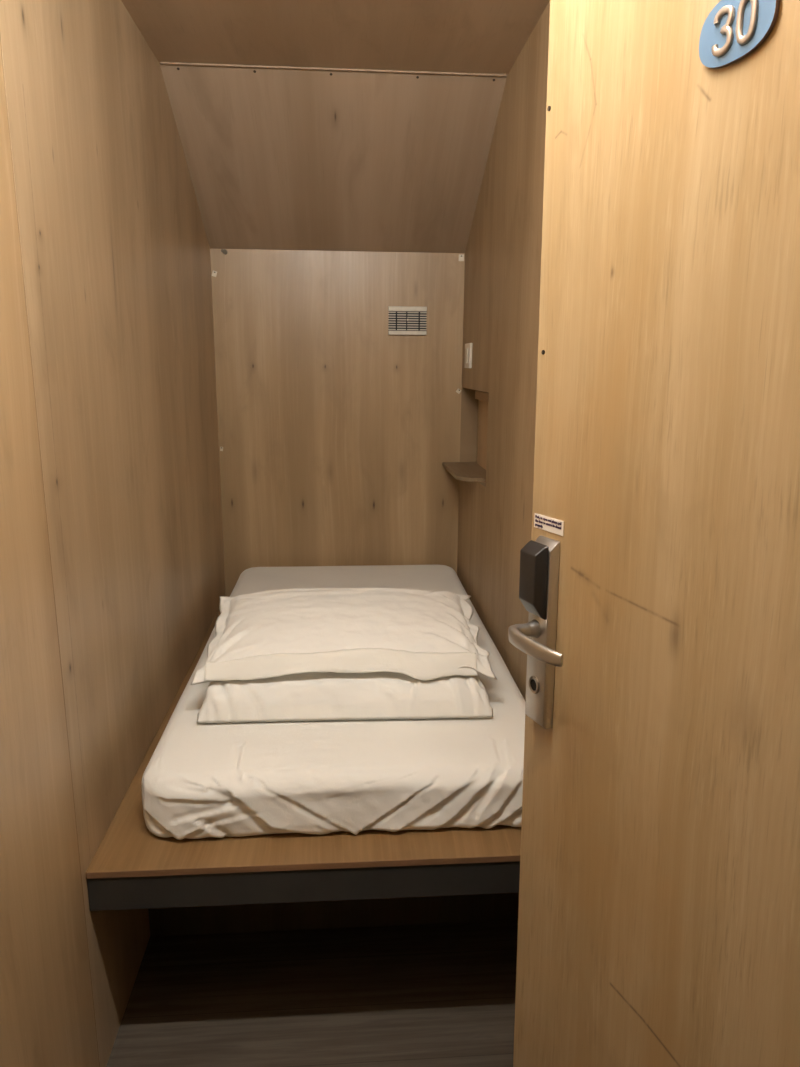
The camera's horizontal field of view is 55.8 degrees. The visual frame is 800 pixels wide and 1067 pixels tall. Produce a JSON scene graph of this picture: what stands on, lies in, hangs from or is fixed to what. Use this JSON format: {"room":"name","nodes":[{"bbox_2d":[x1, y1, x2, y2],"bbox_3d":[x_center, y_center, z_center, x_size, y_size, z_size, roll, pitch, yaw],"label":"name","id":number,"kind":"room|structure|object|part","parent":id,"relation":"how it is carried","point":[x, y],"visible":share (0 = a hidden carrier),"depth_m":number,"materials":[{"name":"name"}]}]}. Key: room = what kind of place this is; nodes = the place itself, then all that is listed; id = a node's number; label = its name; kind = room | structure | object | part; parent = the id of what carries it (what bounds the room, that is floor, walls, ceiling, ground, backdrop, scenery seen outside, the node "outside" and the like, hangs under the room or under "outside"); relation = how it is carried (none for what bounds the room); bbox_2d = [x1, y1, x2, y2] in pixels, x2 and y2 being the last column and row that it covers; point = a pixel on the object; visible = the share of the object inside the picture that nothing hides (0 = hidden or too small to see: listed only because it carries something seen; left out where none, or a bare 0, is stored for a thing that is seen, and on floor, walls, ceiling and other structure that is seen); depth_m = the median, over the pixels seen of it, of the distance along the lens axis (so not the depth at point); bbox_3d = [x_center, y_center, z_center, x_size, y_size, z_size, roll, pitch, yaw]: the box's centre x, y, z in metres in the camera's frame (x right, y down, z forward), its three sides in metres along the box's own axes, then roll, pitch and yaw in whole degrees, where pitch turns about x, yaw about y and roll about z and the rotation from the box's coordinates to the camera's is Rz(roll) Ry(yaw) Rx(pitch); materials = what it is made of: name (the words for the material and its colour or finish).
{"room":"capsule hotel room","nodes":[
{"label":"capsule hotel room","id":0,"kind":"room"},
{"bbox_2d":[0,0,225,1066],"bbox_3d":[-0.697,-0.127,1.789,0.070,2.454,2.998,0,13,-4],"label":"wall","id":1,"kind":"structure","parent":0,"point":[112,574],"depth_m":1.55,"materials":[{"name":"brown wood"}]},
{"bbox_2d":[160,62,505,76],"bbox_3d":[-0.190,-1.378,2.244,1.022,0.006,0.013,0,13,-4],"label":"trim","id":2,"kind":"structure","parent":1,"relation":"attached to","point":[161,63],"depth_m":2.24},
{"bbox_2d":[106,920,517,1066],"bbox_3d":[-0.044,1.242,1.431,3.100,0.050,4.848,0,13,-4],"label":"floor","id":3,"kind":"structure","parent":0,"point":[434,994],"depth_m":1.83,"materials":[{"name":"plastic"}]},
{"bbox_2d":[86,596,520,935],"bbox_3d":[-0.192,0.717,2.524,1.028,0.494,1.867,0,13,-4],"label":"platform","id":4,"kind":"object","parent":3,"relation":"on","point":[341,879],"visible":0.42,"depth_m":1.60,"materials":[{"name":"brown wood"}]},
{"bbox_2d":[141,565,525,839],"bbox_3d":[-0.161,0.396,2.481,0.940,0.152,1.767,0,13,-4],"label":"mattress","id":5,"kind":"object","parent":4,"relation":"on","point":[200,780],"visible":0.71,"depth_m":1.66,"materials":[{"name":"white fabric"}]},
{"bbox_2d":[197,672,492,722],"bbox_3d":[-0.147,0.352,2.067,0.738,0.117,0.498,0,13,-4],"label":"pillow","id":6,"kind":"object","parent":5,"relation":"on","point":[308,696],"visible":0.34,"depth_m":1.85,"materials":[{"name":"white fabric"}]},
{"bbox_2d":[191,588,496,684],"bbox_3d":[-0.145,0.255,2.082,0.774,0.126,0.501,0,13,-4],"label":"pillow","id":7,"kind":"object","parent":6,"relation":"on","point":[421,634],"visible":1,"depth_m":1.95,"materials":[{"name":"white fabric"}]},
{"bbox_3d":[-0.154,0.839,2.015,1.028,0.478,0.018,0,13,-4],"label":"panel","id":8,"kind":"part","parent":4,"relation":"part of","materials":[{"name":"grey metal"}]},
{"bbox_2d":[121,0,549,252],"bbox_3d":[-0.139,-1.054,1.586,1.030,0.468,2.928,0,13,-4],"label":"ceiling","id":9,"kind":"structure","parent":0,"point":[277,159],"depth_m":2.39,"materials":[{"name":"brown wood"}]},
{"bbox_3d":[-0.218,-1.292,2.646,1.030,0.468,0.749,0,13,-4],"label":"sloped panel","id":10,"kind":"part","parent":9,"relation":"part of","materials":[{"name":"brown wood"}]},
{"bbox_2d":[210,249,464,595],"bbox_3d":[-0.255,-0.450,3.247,1.030,2.454,0.082,0,13,-4],"label":"wall","id":11,"kind":"structure","parent":0,"point":[336,431],"depth_m":3.20,"materials":[{"name":"brown wood"}]},
{"bbox_2d":[388,306,426,334],"bbox_3d":[0.032,-0.883,3.134,0.159,0.114,0.015,0,13,-4],"label":"air vent","id":12,"kind":"object","parent":11,"relation":"in","point":[403,320],"visible":1,"depth_m":3.13,"materials":[{"name":"grey"}]},
{"bbox_2d":[457,1,549,701],"bbox_3d":[0.415,-0.136,1.870,0.100,2.454,2.998,0,13,-4],"label":"wall","id":13,"kind":"structure","parent":0,"point":[502,272],"depth_m":2.34,"materials":[{"name":"brown wood"}]},
{"bbox_2d":[442,462,485,481],"bbox_3d":[0.274,-0.252,3.058,0.145,0.014,0.471,0,13,-4],"label":"corner shelf","id":14,"kind":"object","parent":13,"relation":"attached to","point":[463,471],"visible":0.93,"depth_m":3.03,"materials":[{"name":"brown wood"}]},
{"bbox_2d":[464,343,471,367],"bbox_3d":[0.269,-0.708,3.006,0.015,0.096,0.124,0,13,-4],"label":"wall switch","id":15,"kind":"object","parent":13,"relation":"attached to","point":[468,347],"visible":1,"depth_m":2.97,"materials":[{"name":"beige plastic"}]},
{"bbox_3d":[0.310,-0.464,3.275,0.100,0.334,0.024,0,13,-4],"label":"panel","id":16,"kind":"part","parent":13,"relation":"part of","materials":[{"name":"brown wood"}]},
{"bbox_3d":[0.370,-0.392,2.954,0.028,0.334,0.606,0,13,-4],"label":"panel","id":17,"kind":"part","parent":13,"relation":"part of","materials":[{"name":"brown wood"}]},
{"bbox_3d":[0.027,0.230,0.347,3.100,2.400,0.070,0,13,-4],"label":"wall","id":18,"kind":"structure","parent":0,"visible":0},
{"bbox_2d":[508,0,799,1066],"bbox_3d":[0.320,0.268,0.786,0.104,2.070,0.745,-5,12,-22],"label":"door","id":19,"kind":"structure","parent":18,"relation":"in","point":[659,911],"depth_m":0.83,"materials":[{"name":"brown wood"}]},
{"bbox_3d":[0.184,0.149,1.008,0.038,0.024,0.121,-5,12,-22],"label":"lever handle","id":20,"kind":"part","parent":19,"relation":"part of","materials":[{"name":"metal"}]},
{"bbox_3d":[0.308,-0.465,0.691,0.004,0.060,0.089,-5,12,-22],"label":"plate","id":21,"kind":"part","parent":19,"relation":"part of","materials":[{"name":"blue plastic"}]}
]}

